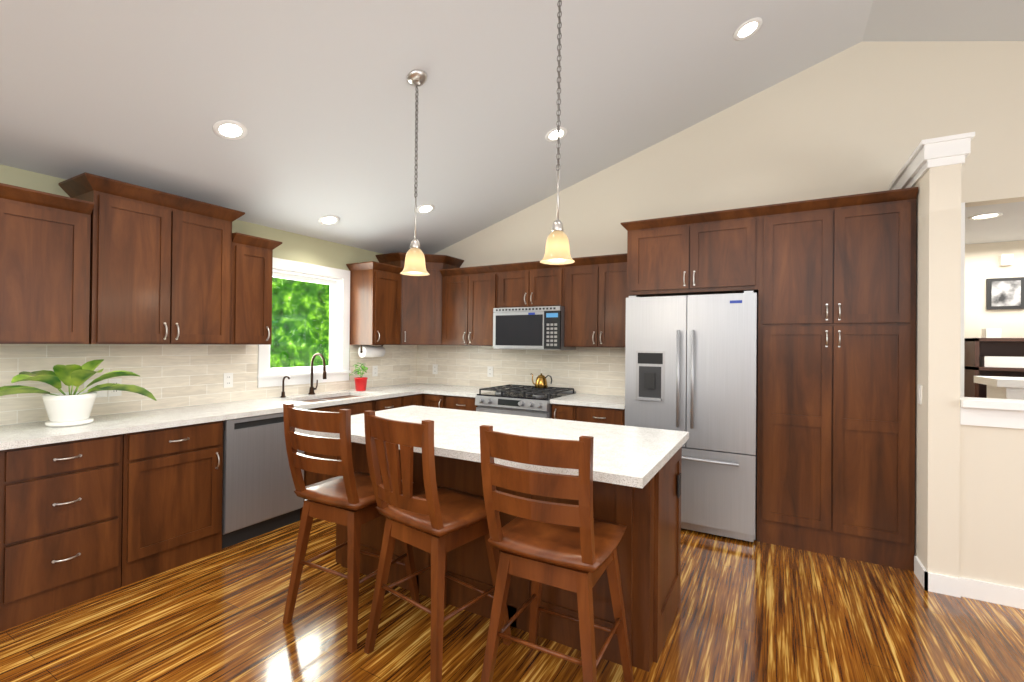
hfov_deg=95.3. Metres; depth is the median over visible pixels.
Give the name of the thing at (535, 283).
upper cabinet
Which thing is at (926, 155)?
trim
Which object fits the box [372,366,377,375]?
electrical outlet plate
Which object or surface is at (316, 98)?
ceiling
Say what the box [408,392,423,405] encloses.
base cabinet
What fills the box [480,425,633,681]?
chair
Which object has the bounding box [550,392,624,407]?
countertop
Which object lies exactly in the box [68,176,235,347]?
upper cabinet
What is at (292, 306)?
trees
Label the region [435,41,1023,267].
wall
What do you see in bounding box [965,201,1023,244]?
ceiling
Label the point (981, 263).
wall
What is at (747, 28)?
recessed light
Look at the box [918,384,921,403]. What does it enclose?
light switch
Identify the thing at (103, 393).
electrical outlet plate
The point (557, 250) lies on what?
pendant light
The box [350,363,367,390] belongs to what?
potted plant
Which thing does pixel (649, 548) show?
kitchen island
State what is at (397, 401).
base cabinet
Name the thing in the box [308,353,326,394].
faucet
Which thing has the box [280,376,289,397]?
faucet
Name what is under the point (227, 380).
electrical outlet plate
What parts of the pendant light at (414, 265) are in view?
lamp shade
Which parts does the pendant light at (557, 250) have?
lamp shade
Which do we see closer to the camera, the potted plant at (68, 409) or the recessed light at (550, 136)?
the potted plant at (68, 409)
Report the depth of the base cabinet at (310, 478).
3.93 m
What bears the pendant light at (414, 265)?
hanging from the ceiling at (316, 98)
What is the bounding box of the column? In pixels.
[913,164,960,577]
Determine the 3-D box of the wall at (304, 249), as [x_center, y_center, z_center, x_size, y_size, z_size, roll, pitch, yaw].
[-3.023,0.093,2.611,0.140,2.600,7.520,0,0,29]
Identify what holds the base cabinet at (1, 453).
on the floor
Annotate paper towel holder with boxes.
[358,345,384,356]
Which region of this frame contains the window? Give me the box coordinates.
[257,257,350,387]
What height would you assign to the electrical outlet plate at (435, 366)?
0.117 m
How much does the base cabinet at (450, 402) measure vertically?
0.876 m
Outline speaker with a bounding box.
[999,254,1012,265]
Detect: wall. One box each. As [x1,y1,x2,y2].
[0,164,381,387]
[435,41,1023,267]
[959,425,1023,588]
[964,240,1023,337]
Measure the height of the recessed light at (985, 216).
0.006 m
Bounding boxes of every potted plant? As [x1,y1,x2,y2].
[0,359,156,426]
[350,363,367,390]
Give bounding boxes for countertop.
[0,388,423,451]
[295,405,688,488]
[380,384,506,395]
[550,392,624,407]
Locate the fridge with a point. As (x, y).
(691, 364)
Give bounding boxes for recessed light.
[213,120,247,139]
[318,215,339,224]
[417,204,434,213]
[545,127,566,141]
[733,17,762,40]
[968,212,1002,219]
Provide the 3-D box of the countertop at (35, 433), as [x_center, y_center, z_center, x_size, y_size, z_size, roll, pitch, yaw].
[-2.089,0.510,3.463,0.648,0.036,3.570,0,0,29]
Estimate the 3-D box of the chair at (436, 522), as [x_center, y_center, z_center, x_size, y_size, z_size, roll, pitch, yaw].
[-0.350,0.866,2.137,0.480,1.100,0.541,0,0,39]
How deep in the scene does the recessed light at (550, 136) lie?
3.76 m
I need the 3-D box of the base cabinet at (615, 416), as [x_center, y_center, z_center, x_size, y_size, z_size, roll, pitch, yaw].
[0.888,1.001,4.206,0.437,0.876,0.630,0,0,29]
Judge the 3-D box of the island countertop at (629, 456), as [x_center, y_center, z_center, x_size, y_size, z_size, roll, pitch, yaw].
[-0.149,0.526,2.699,2.055,0.038,1.070,0,0,29]
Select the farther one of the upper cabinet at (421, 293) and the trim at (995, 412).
the upper cabinet at (421, 293)
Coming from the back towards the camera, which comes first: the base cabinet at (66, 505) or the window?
the window
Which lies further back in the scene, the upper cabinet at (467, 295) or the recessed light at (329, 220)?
the upper cabinet at (467, 295)
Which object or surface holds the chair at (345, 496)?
on the floor
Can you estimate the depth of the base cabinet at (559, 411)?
4.09 m
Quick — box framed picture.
[986,277,1023,309]
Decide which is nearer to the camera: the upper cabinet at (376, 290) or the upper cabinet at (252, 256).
the upper cabinet at (252, 256)
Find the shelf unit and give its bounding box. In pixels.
[964,328,1023,397]
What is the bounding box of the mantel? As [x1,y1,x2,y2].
[974,376,1023,399]
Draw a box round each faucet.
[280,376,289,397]
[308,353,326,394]
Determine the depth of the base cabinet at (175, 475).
2.87 m
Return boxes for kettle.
[530,373,551,387]
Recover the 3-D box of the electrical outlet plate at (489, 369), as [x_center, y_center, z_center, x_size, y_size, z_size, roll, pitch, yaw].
[-0.242,0.342,5.198,0.072,0.117,0.009,0,0,29]
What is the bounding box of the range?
[475,384,575,418]
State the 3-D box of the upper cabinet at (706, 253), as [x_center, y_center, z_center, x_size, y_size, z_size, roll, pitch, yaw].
[1.522,-0.663,3.862,0.938,0.581,0.636,0,0,29]
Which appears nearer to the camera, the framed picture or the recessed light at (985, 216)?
the recessed light at (985, 216)
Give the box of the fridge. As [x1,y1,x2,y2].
[625,291,757,541]
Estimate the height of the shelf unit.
1.630 m
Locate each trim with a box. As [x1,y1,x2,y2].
[888,132,974,189]
[960,397,1023,428]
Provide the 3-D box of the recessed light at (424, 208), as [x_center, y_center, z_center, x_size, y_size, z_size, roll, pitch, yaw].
[-0.826,-1.261,4.450,0.177,0.058,0.184,0,0,29]
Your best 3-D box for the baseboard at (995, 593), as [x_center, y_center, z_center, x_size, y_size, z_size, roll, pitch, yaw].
[3.686,1.402,1.991,2.952,0.105,0.034,0,0,29]
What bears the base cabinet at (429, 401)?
on the floor
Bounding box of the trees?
[270,277,329,367]
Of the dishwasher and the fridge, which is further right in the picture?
the fridge
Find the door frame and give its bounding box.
[960,202,964,396]
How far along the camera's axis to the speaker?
4.44 m
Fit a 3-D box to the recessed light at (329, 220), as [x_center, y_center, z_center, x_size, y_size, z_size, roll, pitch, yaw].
[-1.646,-1.088,4.199,0.177,0.058,0.184,0,0,29]
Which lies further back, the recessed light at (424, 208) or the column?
the recessed light at (424, 208)
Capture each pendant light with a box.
[400,69,429,275]
[540,0,574,264]
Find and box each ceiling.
[0,0,1023,253]
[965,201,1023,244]
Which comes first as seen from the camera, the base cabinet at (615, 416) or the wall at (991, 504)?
the wall at (991, 504)
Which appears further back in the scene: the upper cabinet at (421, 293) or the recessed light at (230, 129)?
the upper cabinet at (421, 293)
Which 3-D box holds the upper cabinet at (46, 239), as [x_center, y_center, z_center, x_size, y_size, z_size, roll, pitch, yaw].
[-2.825,-0.393,2.457,0.346,0.815,0.838,0,0,29]
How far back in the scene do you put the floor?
2.28 m
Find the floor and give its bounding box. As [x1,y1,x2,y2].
[0,518,1023,681]
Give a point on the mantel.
(1005, 387)
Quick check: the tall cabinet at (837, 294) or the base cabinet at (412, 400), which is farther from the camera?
the base cabinet at (412, 400)
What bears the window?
in the wall at (304, 249)
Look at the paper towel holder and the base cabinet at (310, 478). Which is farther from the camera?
the paper towel holder
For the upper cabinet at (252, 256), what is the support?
attached to the wall at (304, 249)
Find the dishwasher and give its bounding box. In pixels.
[222,412,303,548]
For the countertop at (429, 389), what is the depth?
5.03 m
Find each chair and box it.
[283,403,419,652]
[364,410,511,681]
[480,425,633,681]
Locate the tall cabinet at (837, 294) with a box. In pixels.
[756,188,917,570]
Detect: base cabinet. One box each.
[0,452,3,631]
[4,436,127,629]
[128,420,222,584]
[276,396,383,519]
[348,392,407,409]
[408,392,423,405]
[424,396,443,407]
[444,396,477,410]
[552,404,575,420]
[576,408,624,425]
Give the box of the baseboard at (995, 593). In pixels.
[921,567,1023,608]
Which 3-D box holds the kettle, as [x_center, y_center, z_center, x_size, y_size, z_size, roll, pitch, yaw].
[0.292,0.396,4.686,0.248,0.144,0.132,0,0,29]
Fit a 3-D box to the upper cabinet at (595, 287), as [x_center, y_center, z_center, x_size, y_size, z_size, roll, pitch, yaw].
[0.868,-0.348,4.395,0.674,0.815,0.346,0,0,29]
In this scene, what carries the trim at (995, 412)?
on the wall at (991, 504)
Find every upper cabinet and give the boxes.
[0,184,91,347]
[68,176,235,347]
[232,232,275,347]
[348,261,403,347]
[376,252,459,347]
[440,265,495,347]
[496,261,563,307]
[564,252,628,347]
[628,208,759,296]
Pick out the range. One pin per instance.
(527, 400)
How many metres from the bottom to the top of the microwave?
0.414 m
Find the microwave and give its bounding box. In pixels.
[493,306,575,349]
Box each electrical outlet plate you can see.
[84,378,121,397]
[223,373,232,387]
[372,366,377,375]
[433,364,437,373]
[487,366,492,376]
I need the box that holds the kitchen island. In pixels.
[301,433,681,671]

